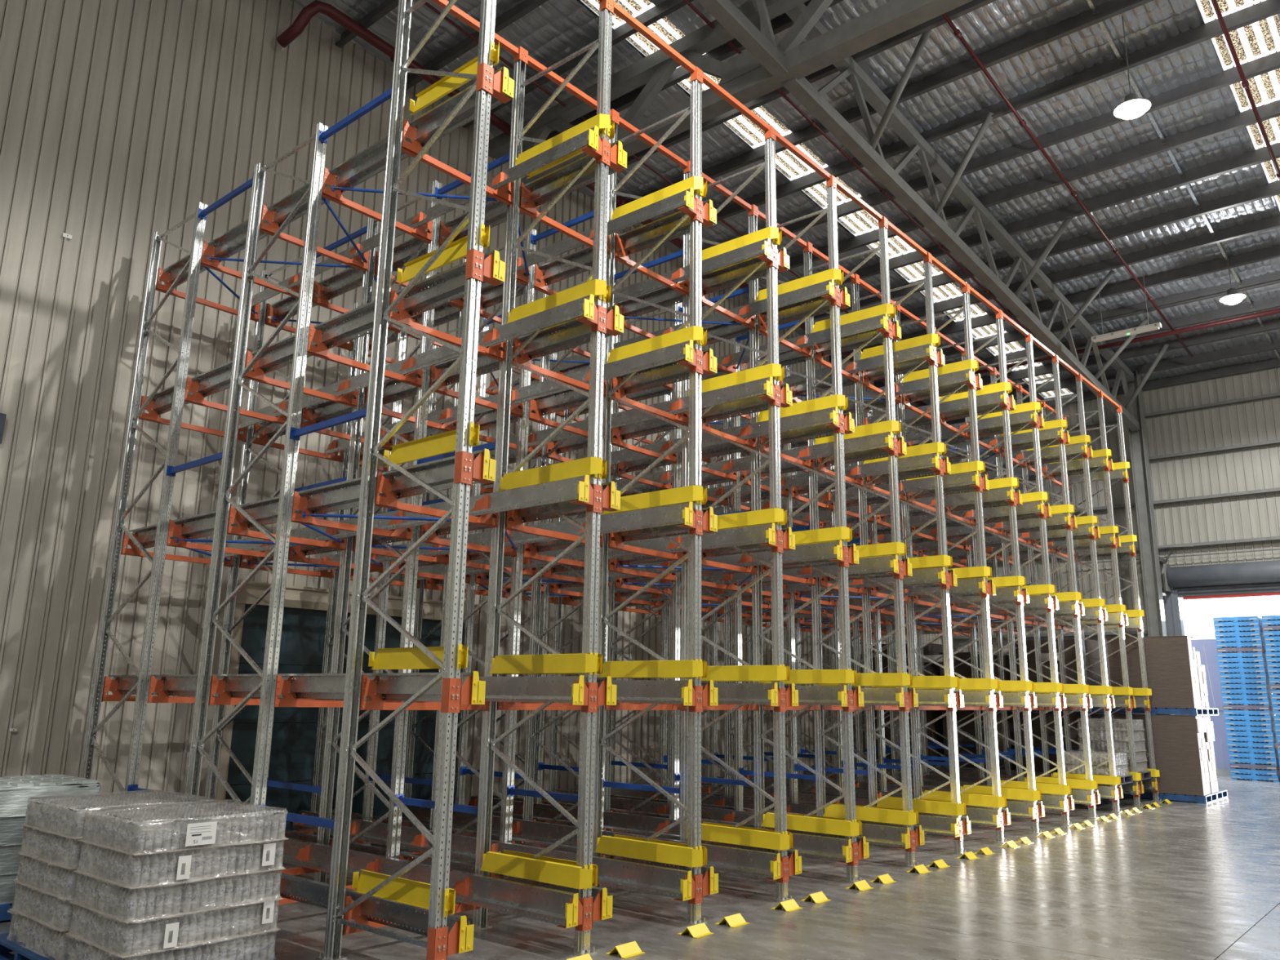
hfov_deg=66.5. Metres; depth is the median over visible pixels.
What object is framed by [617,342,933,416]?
rail
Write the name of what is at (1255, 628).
pallet
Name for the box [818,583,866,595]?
cross beam
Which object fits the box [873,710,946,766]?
bundle
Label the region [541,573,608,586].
cross beam
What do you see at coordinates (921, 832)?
rail
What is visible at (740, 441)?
cross beam
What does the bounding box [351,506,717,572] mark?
rail
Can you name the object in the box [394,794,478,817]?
spacer
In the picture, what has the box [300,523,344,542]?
brace
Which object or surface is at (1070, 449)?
rail
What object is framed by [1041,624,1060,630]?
cross beam
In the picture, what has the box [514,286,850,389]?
rail
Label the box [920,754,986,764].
spacer
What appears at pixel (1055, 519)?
rail
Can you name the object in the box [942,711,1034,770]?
bundle
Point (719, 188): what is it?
tie beam
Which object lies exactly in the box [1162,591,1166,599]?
security camera
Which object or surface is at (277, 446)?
cross beam
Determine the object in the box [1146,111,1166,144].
brace
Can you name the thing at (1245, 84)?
pipe
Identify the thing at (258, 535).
cross beam
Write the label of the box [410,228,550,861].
frame
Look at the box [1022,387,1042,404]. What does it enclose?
tie beam
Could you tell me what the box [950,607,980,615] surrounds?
cross beam
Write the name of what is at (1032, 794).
frame
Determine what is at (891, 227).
tie beam
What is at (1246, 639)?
pallet
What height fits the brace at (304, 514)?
0.060 m
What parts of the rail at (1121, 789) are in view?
plate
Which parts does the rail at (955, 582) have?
plate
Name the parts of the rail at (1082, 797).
plate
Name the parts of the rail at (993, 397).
plate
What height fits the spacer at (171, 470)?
0.110 m
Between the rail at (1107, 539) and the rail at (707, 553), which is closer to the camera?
the rail at (707, 553)
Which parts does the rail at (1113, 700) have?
plate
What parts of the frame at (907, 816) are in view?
plate, splice plate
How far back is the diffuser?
20.80 m
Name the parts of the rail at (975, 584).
plate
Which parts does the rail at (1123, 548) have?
plate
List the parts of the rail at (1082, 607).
plate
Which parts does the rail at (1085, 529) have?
plate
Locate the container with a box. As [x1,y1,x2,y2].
[1191,639,1231,776]
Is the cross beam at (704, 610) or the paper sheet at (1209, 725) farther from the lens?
the paper sheet at (1209, 725)
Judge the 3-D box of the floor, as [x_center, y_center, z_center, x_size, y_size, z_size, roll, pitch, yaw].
[10.110,4.859,11.388,24.950,0.300,54.500,-10,-16,40]
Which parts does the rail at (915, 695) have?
plate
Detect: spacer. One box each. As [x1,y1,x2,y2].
[126,784,193,796]
[166,448,231,476]
[197,173,260,219]
[254,804,343,833]
[266,777,328,795]
[289,403,367,440]
[293,473,353,492]
[315,222,367,262]
[318,82,391,143]
[368,771,432,787]
[387,494,448,511]
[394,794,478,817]
[417,438,495,464]
[435,148,509,199]
[460,766,524,781]
[484,297,542,326]
[506,785,577,801]
[530,210,594,244]
[537,762,580,772]
[601,778,679,796]
[609,760,667,770]
[613,247,683,282]
[663,755,724,764]
[675,773,754,788]
[678,284,748,312]
[714,752,773,761]
[715,506,751,515]
[736,319,804,342]
[738,768,815,782]
[764,751,814,758]
[786,348,853,367]
[791,523,809,532]
[791,536,859,549]
[794,764,867,777]
[800,747,856,754]
[835,746,891,754]
[841,760,912,772]
[874,746,922,752]
[883,756,951,766]
[897,742,948,748]
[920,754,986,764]
[928,742,976,748]
[959,753,1015,759]
[981,749,1042,756]
[1007,747,1066,754]
[1032,746,1080,751]
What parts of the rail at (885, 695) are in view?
plate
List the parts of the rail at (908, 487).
plate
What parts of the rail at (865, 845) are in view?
plate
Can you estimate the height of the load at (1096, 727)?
1.066 m
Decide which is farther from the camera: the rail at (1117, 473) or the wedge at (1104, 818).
the rail at (1117, 473)
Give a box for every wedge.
[566,953,592,959]
[604,941,645,958]
[677,922,713,938]
[715,913,749,928]
[771,898,803,911]
[800,891,831,903]
[845,880,873,891]
[870,873,896,884]
[906,864,931,874]
[925,858,950,868]
[957,851,978,860]
[973,847,995,855]
[999,840,1020,848]
[1014,836,1033,844]
[1035,831,1054,838]
[1049,827,1066,835]
[1066,822,1084,829]
[1080,820,1095,826]
[1095,815,1111,822]
[1106,813,1119,819]
[1120,809,1133,814]
[1129,807,1142,813]
[1140,804,1153,808]
[1150,802,1161,807]
[1159,799,1173,804]
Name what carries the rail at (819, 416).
attached to the frame at (674, 600)
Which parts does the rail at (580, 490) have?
plate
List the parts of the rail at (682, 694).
plate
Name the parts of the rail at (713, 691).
plate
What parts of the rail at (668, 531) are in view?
plate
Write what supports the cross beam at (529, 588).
attached to the frame at (460, 781)
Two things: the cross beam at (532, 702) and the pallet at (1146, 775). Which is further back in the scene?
the pallet at (1146, 775)
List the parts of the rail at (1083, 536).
plate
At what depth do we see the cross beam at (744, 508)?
16.95 m
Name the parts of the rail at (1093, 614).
plate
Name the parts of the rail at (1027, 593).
plate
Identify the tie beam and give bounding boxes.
[431,0,518,55]
[527,55,611,115]
[613,1,695,72]
[618,116,687,168]
[702,72,768,131]
[702,172,751,211]
[758,210,807,248]
[776,131,831,179]
[812,246,854,279]
[836,179,882,221]
[859,278,895,305]
[888,221,927,256]
[900,306,926,328]
[931,255,965,286]
[936,331,964,352]
[969,285,999,313]
[973,355,993,371]
[996,370,1019,389]
[1003,312,1029,336]
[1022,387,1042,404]
[1032,336,1055,357]
[1045,404,1063,418]
[1058,357,1079,376]
[1081,375,1100,392]
[1102,392,1119,408]
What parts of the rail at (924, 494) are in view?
plate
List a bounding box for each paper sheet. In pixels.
[1196,718,1206,732]
[1205,720,1214,741]
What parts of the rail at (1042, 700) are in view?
plate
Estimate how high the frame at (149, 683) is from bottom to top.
7.580 m
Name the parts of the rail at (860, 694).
plate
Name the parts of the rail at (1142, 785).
plate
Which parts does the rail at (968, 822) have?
plate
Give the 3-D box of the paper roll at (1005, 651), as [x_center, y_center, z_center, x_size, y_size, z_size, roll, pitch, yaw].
[8.619,4.099,23.369,0.500,0.180,0.180,-10,-16,40]
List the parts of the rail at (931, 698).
plate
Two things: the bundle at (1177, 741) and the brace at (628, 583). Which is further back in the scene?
the bundle at (1177, 741)
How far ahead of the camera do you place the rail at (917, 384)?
16.06 m
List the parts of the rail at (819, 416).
plate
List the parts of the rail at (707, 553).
plate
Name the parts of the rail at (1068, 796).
plate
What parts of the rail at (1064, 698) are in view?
plate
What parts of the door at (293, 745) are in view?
curtain panel, curtain panel, curtain panel, curtain panel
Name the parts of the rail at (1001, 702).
plate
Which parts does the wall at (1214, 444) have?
cladding panel, cladding panel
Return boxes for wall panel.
[0,413,6,444]
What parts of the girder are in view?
gusset plate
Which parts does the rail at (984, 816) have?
plate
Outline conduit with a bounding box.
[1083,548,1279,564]
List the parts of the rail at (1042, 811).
plate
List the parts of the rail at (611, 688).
plate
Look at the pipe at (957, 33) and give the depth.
17.12 m
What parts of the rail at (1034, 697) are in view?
plate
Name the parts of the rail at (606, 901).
plate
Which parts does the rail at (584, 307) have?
plate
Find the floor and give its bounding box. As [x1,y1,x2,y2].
[0,775,1279,959]
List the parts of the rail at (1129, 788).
plate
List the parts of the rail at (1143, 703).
plate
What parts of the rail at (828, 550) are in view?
plate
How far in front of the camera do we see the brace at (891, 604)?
16.90 m
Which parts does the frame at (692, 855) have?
plate, splice plate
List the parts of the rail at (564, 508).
plate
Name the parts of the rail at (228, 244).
plate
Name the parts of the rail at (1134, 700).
plate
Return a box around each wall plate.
[8,728,17,731]
[62,232,71,239]
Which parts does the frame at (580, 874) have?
plate, plate, splice plate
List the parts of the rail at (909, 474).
plate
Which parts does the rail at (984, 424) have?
plate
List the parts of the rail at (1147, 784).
plate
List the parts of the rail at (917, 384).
plate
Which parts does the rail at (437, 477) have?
plate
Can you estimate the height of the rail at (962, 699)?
0.238 m
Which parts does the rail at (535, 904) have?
plate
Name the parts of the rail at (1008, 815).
plate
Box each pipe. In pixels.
[276,0,927,408]
[424,1,849,313]
[683,0,1082,382]
[942,13,1193,357]
[974,308,1279,373]
[1211,0,1279,180]
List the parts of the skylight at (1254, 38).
pane, pane, pane, pane, pane, pane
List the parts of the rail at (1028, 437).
plate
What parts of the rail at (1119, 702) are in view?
plate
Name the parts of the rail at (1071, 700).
plate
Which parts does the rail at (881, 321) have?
plate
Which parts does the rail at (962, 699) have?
plate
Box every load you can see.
[0,773,102,904]
[8,791,213,959]
[66,801,288,959]
[1056,751,1128,775]
[1077,719,1146,772]
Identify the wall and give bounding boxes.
[0,0,942,836]
[940,364,1279,714]
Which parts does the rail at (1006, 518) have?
plate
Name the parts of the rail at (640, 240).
plate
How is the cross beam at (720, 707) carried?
attached to the frame at (780, 840)
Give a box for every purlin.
[335,0,398,48]
[405,0,547,89]
[462,0,693,128]
[521,0,843,150]
[569,0,996,191]
[779,180,1279,324]
[828,244,1279,362]
[842,142,1279,284]
[874,295,1279,387]
[891,213,1279,322]
[930,357,1279,427]
[942,271,1279,356]
[981,317,1279,386]
[1008,338,1279,397]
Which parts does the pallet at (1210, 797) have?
board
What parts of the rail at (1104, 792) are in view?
plate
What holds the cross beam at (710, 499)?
attached to the frame at (737, 476)
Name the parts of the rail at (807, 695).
plate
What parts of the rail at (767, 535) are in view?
plate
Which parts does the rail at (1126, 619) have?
plate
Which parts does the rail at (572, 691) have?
plate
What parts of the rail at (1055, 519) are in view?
plate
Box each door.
[214,579,479,836]
[1162,560,1279,715]
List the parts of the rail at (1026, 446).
plate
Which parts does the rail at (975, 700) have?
plate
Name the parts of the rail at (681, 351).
plate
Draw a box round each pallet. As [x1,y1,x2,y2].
[0,902,14,920]
[0,933,66,959]
[956,710,1012,711]
[1022,706,1105,713]
[1052,773,1133,785]
[1111,706,1208,715]
[1123,791,1217,804]
[1138,770,1151,781]
[1195,707,1218,715]
[1213,616,1262,622]
[1213,621,1262,627]
[1214,626,1263,632]
[1214,631,1264,637]
[1215,636,1265,643]
[1216,641,1265,648]
[1216,789,1227,799]
[1217,647,1266,653]
[1217,652,1266,657]
[1217,657,1266,663]
[1217,662,1267,668]
[1218,668,1268,674]
[1219,673,1269,679]
[1220,679,1270,684]
[1220,684,1270,689]
[1221,688,1271,695]
[1221,694,1271,700]
[1222,699,1275,706]
[1222,705,1274,711]
[1223,710,1274,716]
[1224,715,1274,721]
[1224,720,1275,727]
[1224,725,1275,732]
[1226,731,1275,737]
[1226,736,1277,743]
[1226,742,1278,749]
[1227,746,1278,754]
[1228,752,1279,759]
[1229,758,1279,765]
[1229,763,1279,770]
[1229,768,1279,776]
[1231,773,1279,782]
[1261,615,1279,621]
[1262,620,1279,626]
[1262,626,1279,631]
[1262,631,1279,636]
[1264,635,1279,641]
[1265,641,1279,647]
[1265,646,1279,652]
[1265,652,1279,657]
[1266,657,1279,662]
[1266,662,1279,668]
[1267,668,1279,673]
[1268,673,1279,679]
[1269,679,1279,684]
[1270,684,1279,689]
[1271,689,1279,694]
[1271,694,1279,700]
[1271,700,1279,706]
[1272,705,1279,711]
[1273,711,1279,716]
[1273,716,1279,721]
[1274,721,1279,727]
[1275,727,1279,733]
[1275,733,1279,737]
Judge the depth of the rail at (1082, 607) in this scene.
18.88 m
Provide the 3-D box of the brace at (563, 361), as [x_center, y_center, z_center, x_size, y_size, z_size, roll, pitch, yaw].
[-1.373,-1.800,14.710,1.659,0.060,0.040,2,-13,-6]
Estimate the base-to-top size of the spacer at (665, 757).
0.110 m
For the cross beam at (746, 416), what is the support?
attached to the frame at (835, 618)
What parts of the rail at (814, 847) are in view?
plate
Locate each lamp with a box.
[1112,16,1151,119]
[1218,255,1246,304]
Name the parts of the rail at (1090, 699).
plate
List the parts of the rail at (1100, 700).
plate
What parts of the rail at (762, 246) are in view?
plate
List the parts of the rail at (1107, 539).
plate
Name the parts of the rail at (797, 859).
plate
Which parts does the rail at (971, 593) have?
plate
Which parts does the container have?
seam rail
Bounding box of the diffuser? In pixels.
[1093,326,1159,342]
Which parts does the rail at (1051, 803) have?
plate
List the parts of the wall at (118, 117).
cladding panel, cladding panel, cladding panel, cladding panel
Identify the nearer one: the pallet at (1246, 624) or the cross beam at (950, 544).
the cross beam at (950, 544)
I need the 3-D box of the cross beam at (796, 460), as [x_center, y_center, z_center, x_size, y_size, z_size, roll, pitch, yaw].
[1.988,-0.308,13.366,0.060,0.075,1.338,-10,-16,40]
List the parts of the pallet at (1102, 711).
board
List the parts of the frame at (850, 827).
plate, splice plate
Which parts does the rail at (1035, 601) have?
plate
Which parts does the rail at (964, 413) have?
plate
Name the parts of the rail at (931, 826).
plate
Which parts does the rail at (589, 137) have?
plate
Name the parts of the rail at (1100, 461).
plate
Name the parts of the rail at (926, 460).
plate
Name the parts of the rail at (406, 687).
plate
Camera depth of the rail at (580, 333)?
10.13 m
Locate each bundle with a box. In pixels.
[871,643,957,689]
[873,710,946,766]
[938,652,1017,691]
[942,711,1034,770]
[1014,639,1111,693]
[1019,712,1114,773]
[1106,635,1201,708]
[1113,713,1210,795]
[1195,651,1208,707]
[1202,715,1218,793]
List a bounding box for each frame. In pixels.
[80,201,222,795]
[184,122,345,905]
[203,252,331,805]
[293,285,421,849]
[294,180,453,905]
[316,0,511,959]
[402,316,488,832]
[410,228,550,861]
[454,0,624,955]
[467,351,564,817]
[511,269,627,846]
[542,392,626,801]
[577,66,715,925]
[603,301,681,838]
[609,394,670,799]
[652,418,724,792]
[654,336,751,822]
[665,125,796,902]
[701,450,768,786]
[712,365,804,812]
[735,174,863,883]
[742,447,806,780]
[760,388,844,804]
[780,474,837,778]
[795,216,919,867]
[803,409,889,797]
[808,489,871,769]
[844,251,967,854]
[846,428,924,791]
[846,485,901,768]
[867,482,923,768]
[877,480,952,786]
[893,282,1007,843]
[911,442,984,782]
[926,309,1041,834]
[933,455,1010,778]
[958,475,1026,774]
[959,333,1072,826]
[986,354,1098,818]
[1015,373,1122,812]
[1040,390,1142,806]
[1059,405,1160,801]
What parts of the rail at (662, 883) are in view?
plate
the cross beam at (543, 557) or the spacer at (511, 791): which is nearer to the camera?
the spacer at (511, 791)
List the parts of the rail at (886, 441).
plate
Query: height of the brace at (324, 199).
0.060 m
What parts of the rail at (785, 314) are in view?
plate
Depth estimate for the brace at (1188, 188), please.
18.39 m
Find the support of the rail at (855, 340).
attached to the frame at (559, 600)
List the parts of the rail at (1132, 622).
plate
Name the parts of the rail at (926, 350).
plate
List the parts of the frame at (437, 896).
plate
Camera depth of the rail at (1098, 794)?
18.92 m
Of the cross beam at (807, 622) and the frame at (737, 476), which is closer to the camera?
the frame at (737, 476)
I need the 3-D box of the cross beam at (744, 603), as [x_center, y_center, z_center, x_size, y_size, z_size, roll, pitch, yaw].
[1.931,2.140,16.764,0.060,0.075,1.338,-10,-16,40]
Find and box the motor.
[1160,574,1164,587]
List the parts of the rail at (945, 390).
plate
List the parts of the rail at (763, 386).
plate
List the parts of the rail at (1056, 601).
plate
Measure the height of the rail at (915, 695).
0.238 m
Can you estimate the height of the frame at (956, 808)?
8.660 m
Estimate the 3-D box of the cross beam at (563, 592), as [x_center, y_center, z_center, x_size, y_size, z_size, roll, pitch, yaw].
[-0.989,1.813,15.488,0.060,0.075,1.338,-10,-16,40]
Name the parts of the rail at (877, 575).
plate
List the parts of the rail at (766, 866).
plate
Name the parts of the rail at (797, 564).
plate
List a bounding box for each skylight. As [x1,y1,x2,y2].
[579,0,1071,399]
[1195,0,1279,211]
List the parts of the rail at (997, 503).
plate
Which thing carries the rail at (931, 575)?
attached to the frame at (728, 728)
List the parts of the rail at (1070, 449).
plate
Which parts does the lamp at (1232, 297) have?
hanging rod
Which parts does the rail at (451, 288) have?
plate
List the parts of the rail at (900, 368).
plate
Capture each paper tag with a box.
[1192,647,1195,659]
[1200,747,1203,760]
[1208,748,1211,761]
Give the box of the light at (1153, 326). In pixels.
[1091,266,1161,342]
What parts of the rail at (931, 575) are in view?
plate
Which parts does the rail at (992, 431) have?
plate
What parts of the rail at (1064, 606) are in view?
plate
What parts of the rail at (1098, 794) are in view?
plate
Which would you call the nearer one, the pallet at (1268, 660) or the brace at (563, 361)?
the brace at (563, 361)
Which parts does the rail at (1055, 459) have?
plate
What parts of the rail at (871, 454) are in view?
plate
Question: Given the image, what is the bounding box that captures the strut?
[1158,555,1165,564]
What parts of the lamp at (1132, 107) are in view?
hanging rod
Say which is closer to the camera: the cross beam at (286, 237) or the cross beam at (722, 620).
the cross beam at (286, 237)
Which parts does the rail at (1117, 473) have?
plate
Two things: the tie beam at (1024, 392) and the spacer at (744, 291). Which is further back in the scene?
the tie beam at (1024, 392)
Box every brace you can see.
[175,537,305,545]
[184,547,231,560]
[200,265,257,313]
[208,255,353,267]
[248,560,337,567]
[272,316,323,324]
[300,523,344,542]
[302,511,451,521]
[321,196,367,262]
[331,185,497,201]
[370,558,383,566]
[371,544,480,551]
[482,577,577,582]
[489,369,498,386]
[503,591,576,596]
[504,529,518,550]
[517,217,529,275]
[531,359,590,363]
[616,563,729,570]
[621,581,706,586]
[623,316,742,324]
[680,603,748,606]
[704,422,749,425]
[735,335,749,368]
[737,573,751,586]
[784,604,853,609]
[795,393,885,400]
[800,593,882,599]
[804,618,862,622]
[877,602,895,608]
[904,622,953,625]
[920,614,991,617]
[948,448,986,451]
[982,453,995,461]
[1086,0,1097,15]
[1098,21,1123,63]
[1124,70,1142,97]
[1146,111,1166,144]
[1167,150,1185,178]
[1185,184,1201,209]
[1201,214,1216,237]
[1216,242,1229,262]
[1230,267,1241,286]
[1242,290,1253,307]
[1253,311,1263,327]
[1264,331,1273,345]
[1273,349,1279,361]
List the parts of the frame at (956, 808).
plate, splice plate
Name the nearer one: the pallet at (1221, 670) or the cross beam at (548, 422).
the cross beam at (548, 422)
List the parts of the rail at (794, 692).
plate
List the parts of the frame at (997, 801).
splice plate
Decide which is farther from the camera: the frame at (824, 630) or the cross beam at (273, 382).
the frame at (824, 630)
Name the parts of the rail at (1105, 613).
plate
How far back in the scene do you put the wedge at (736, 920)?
8.74 m
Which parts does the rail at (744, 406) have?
plate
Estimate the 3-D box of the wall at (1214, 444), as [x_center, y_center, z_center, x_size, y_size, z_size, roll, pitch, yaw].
[18.840,1.305,22.463,25.000,12.300,0.486,-10,-16,40]
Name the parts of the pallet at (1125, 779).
board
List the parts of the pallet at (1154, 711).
board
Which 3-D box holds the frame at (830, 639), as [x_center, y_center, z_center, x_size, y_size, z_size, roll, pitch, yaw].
[3.743,3.047,21.822,1.399,7.580,0.630,-10,-16,40]
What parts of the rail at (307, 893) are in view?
plate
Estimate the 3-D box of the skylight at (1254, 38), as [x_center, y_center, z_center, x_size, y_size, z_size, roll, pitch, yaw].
[4.722,-8.296,9.760,0.868,2.858,40.500,-10,-16,40]
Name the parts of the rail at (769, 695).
plate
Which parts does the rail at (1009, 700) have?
plate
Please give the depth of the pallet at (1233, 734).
26.76 m
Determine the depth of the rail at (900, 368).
15.35 m
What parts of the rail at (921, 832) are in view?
plate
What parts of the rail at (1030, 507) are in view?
plate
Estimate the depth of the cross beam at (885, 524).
18.32 m
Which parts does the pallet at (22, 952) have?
board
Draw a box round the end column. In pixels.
[1124,369,1174,715]
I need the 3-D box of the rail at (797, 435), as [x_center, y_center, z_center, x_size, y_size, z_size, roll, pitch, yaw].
[0.195,-0.301,14.227,6.462,0.238,0.141,-10,-16,40]
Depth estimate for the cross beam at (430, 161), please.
9.36 m
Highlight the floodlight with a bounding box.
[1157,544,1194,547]
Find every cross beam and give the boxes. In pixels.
[101,695,195,702]
[120,551,231,567]
[138,417,244,441]
[155,288,257,321]
[166,542,273,559]
[169,697,244,702]
[183,400,284,424]
[200,262,298,298]
[208,698,314,705]
[226,530,343,550]
[239,565,332,578]
[243,376,355,407]
[252,441,342,462]
[259,228,366,271]
[264,322,351,351]
[275,866,317,875]
[279,884,355,903]
[288,557,382,572]
[291,518,410,540]
[297,700,352,706]
[301,426,391,449]
[306,351,420,387]
[312,301,399,333]
[321,192,430,243]
[342,902,478,935]
[350,577,417,587]
[352,547,448,564]
[359,464,387,471]
[359,702,487,711]
[368,354,395,363]
[373,272,462,309]
[374,502,496,528]
[381,408,450,431]
[388,320,503,361]
[391,571,469,583]
[400,146,511,205]
[406,333,443,346]
[423,537,515,556]
[424,586,488,595]
[427,701,440,702]
[434,388,521,417]
[438,244,527,284]
[453,381,495,395]
[466,562,533,577]
[470,485,489,493]
[475,580,542,592]
[479,311,538,337]
[479,434,539,456]
[496,703,580,711]
[502,594,556,604]
[504,525,600,546]
[511,366,539,381]
[512,363,604,395]
[519,207,608,253]
[523,554,586,567]
[528,417,589,437]
[532,702,572,703]
[533,285,557,295]
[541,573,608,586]
[547,455,611,474]
[548,590,585,597]
[561,601,583,606]
[564,346,591,358]
[567,417,583,422]
[604,703,685,711]
[608,544,685,562]
[608,568,675,581]
[611,398,686,425]
[611,442,675,463]
[613,255,687,295]
[613,597,660,606]
[614,584,671,595]
[617,406,631,410]
[618,474,668,489]
[619,608,661,615]
[619,702,664,704]
[623,323,655,338]
[629,436,655,446]
[637,373,672,390]
[667,604,708,612]
[680,463,735,481]
[680,580,736,591]
[680,595,723,602]
[701,560,756,574]
[702,298,753,328]
[702,426,755,448]
[705,704,757,711]
[706,496,726,505]
[716,363,732,373]
[717,611,751,617]
[717,618,744,624]
[740,413,763,425]
[740,505,750,510]
[741,600,773,609]
[742,588,789,599]
[743,480,787,497]
[751,623,784,629]
[758,329,809,357]
[760,450,812,469]
[762,616,796,623]
[765,574,815,585]
[786,705,809,710]
[791,496,833,510]
[792,399,803,403]
[792,519,808,525]
[794,596,835,606]
[794,608,811,614]
[800,621,831,627]
[800,627,812,632]
[813,358,857,382]
[817,469,862,486]
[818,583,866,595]
[831,705,863,710]
[845,510,873,522]
[848,604,876,613]
[858,619,888,625]
[861,382,900,404]
[866,486,904,501]
[868,592,909,602]
[870,629,893,635]
[876,521,902,531]
[880,610,906,617]
[882,706,898,710]
[902,404,931,420]
[909,501,936,511]
[911,600,941,608]
[914,532,937,542]
[916,616,942,623]
[922,627,942,632]
[924,706,946,710]
[940,422,969,439]
[946,541,968,551]
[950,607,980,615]
[951,514,975,525]
[951,621,973,627]
[951,631,970,636]
[952,562,964,567]
[962,706,982,710]
[978,440,999,453]
[984,525,1004,536]
[989,613,1008,620]
[996,557,1013,564]
[996,706,1013,710]
[1001,453,1025,466]
[1013,620,1035,626]
[1017,537,1031,545]
[1027,467,1048,479]
[1031,706,1039,710]
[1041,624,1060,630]
[1049,479,1070,489]
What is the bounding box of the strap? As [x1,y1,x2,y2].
[1203,645,1215,706]
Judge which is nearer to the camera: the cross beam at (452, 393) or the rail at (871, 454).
the cross beam at (452, 393)
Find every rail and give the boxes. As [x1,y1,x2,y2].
[107,671,485,704]
[128,448,496,548]
[146,249,506,415]
[163,66,514,287]
[215,675,584,705]
[219,474,590,557]
[232,293,595,429]
[245,125,599,306]
[251,480,620,562]
[257,305,623,439]
[270,140,626,321]
[274,836,578,928]
[275,871,474,953]
[284,829,613,919]
[292,809,692,901]
[314,501,693,571]
[324,339,693,453]
[325,808,718,894]
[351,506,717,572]
[355,348,716,460]
[364,199,716,350]
[365,675,617,705]
[386,804,780,879]
[402,522,775,581]
[418,808,801,875]
[432,526,795,584]
[437,376,773,455]
[446,382,792,466]
[448,247,789,367]
[471,795,852,862]
[477,540,842,590]
[483,405,838,488]
[488,278,834,390]
[493,795,869,858]
[505,543,858,592]
[509,187,693,271]
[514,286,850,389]
[531,679,693,705]
[544,554,898,597]
[544,790,910,848]
[555,788,924,845]
[568,320,901,415]
[568,557,912,599]
[608,787,959,837]
[612,237,770,303]
[613,566,946,604]
[615,431,893,490]
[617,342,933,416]
[618,412,854,472]
[618,680,717,706]
[621,435,906,496]
[626,568,957,606]
[629,456,951,515]
[629,790,971,834]
[640,682,777,706]
[653,577,986,610]
[653,780,1000,827]
[657,368,973,442]
[680,578,995,612]
[701,586,1021,616]
[701,782,1010,825]
[703,486,1013,535]
[706,452,939,498]
[707,777,1035,819]
[712,471,979,514]
[715,683,798,706]
[716,313,888,366]
[716,395,1015,461]
[717,776,1044,817]
[719,587,1029,617]
[742,593,1051,621]
[743,774,1066,812]
[749,373,982,423]
[749,684,847,706]
[762,595,1058,622]
[768,777,1074,809]
[781,426,1063,477]
[781,489,1022,528]
[783,474,989,513]
[783,600,1078,625]
[786,771,1093,805]
[791,348,945,396]
[797,685,863,706]
[798,409,1036,451]
[800,602,1084,626]
[805,770,1100,804]
[810,606,1102,629]
[821,445,1093,490]
[825,500,1044,532]
[825,766,1123,798]
[826,608,1107,630]
[835,687,904,706]
[848,515,1077,546]
[849,612,1123,632]
[853,390,1007,425]
[853,766,1138,795]
[856,512,1071,544]
[858,613,1128,633]
[864,687,918,706]
[866,767,1144,793]
[867,502,1051,535]
[870,617,1142,635]
[875,771,1117,799]
[877,762,1157,790]
[880,468,1127,506]
[902,533,1115,557]
[908,413,1044,445]
[911,523,1094,550]
[915,688,952,706]
[917,689,964,706]
[921,525,1100,552]
[928,690,993,706]
[942,430,1070,461]
[950,442,1087,466]
[952,535,1120,559]
[952,542,1134,564]
[963,690,1003,706]
[966,692,1028,707]
[980,456,1108,479]
[1004,693,1058,707]
[1005,692,1036,707]
[1015,458,1114,481]
[1036,693,1066,707]
[1064,693,1085,707]
[1065,694,1092,707]
[1090,695,1109,707]
[1092,696,1130,707]
[1094,695,1115,707]
[1122,696,1150,707]
[1130,696,1136,707]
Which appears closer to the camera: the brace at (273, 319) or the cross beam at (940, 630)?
the brace at (273, 319)
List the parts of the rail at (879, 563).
plate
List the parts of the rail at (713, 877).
plate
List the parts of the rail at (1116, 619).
plate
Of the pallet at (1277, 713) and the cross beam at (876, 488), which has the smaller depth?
the cross beam at (876, 488)
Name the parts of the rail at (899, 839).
plate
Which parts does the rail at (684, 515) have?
plate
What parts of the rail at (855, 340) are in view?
plate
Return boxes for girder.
[485,0,973,211]
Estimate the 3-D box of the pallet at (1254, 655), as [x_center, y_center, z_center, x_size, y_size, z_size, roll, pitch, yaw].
[17.095,4.994,27.678,1.100,0.142,1.104,-10,-16,40]
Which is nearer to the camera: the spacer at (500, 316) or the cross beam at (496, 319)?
the cross beam at (496, 319)
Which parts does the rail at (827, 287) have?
plate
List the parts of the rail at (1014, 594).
plate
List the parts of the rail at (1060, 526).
plate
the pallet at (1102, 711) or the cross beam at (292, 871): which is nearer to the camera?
the cross beam at (292, 871)
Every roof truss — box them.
[697,0,787,78]
[783,3,1168,431]
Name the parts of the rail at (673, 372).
plate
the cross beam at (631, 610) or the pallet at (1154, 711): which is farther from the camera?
the pallet at (1154, 711)
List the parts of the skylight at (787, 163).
pane, pane, pane, pane, pane, pane, pane, pane, pane, pane, pane, pane, pane, pane, pane, pane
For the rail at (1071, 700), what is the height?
0.238 m
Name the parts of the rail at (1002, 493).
plate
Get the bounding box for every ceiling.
[288,0,1279,407]
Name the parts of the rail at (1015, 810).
plate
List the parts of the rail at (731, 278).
plate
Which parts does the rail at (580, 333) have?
plate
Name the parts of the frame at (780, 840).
plate, splice plate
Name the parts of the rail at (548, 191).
plate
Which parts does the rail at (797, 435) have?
plate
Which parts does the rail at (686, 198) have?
plate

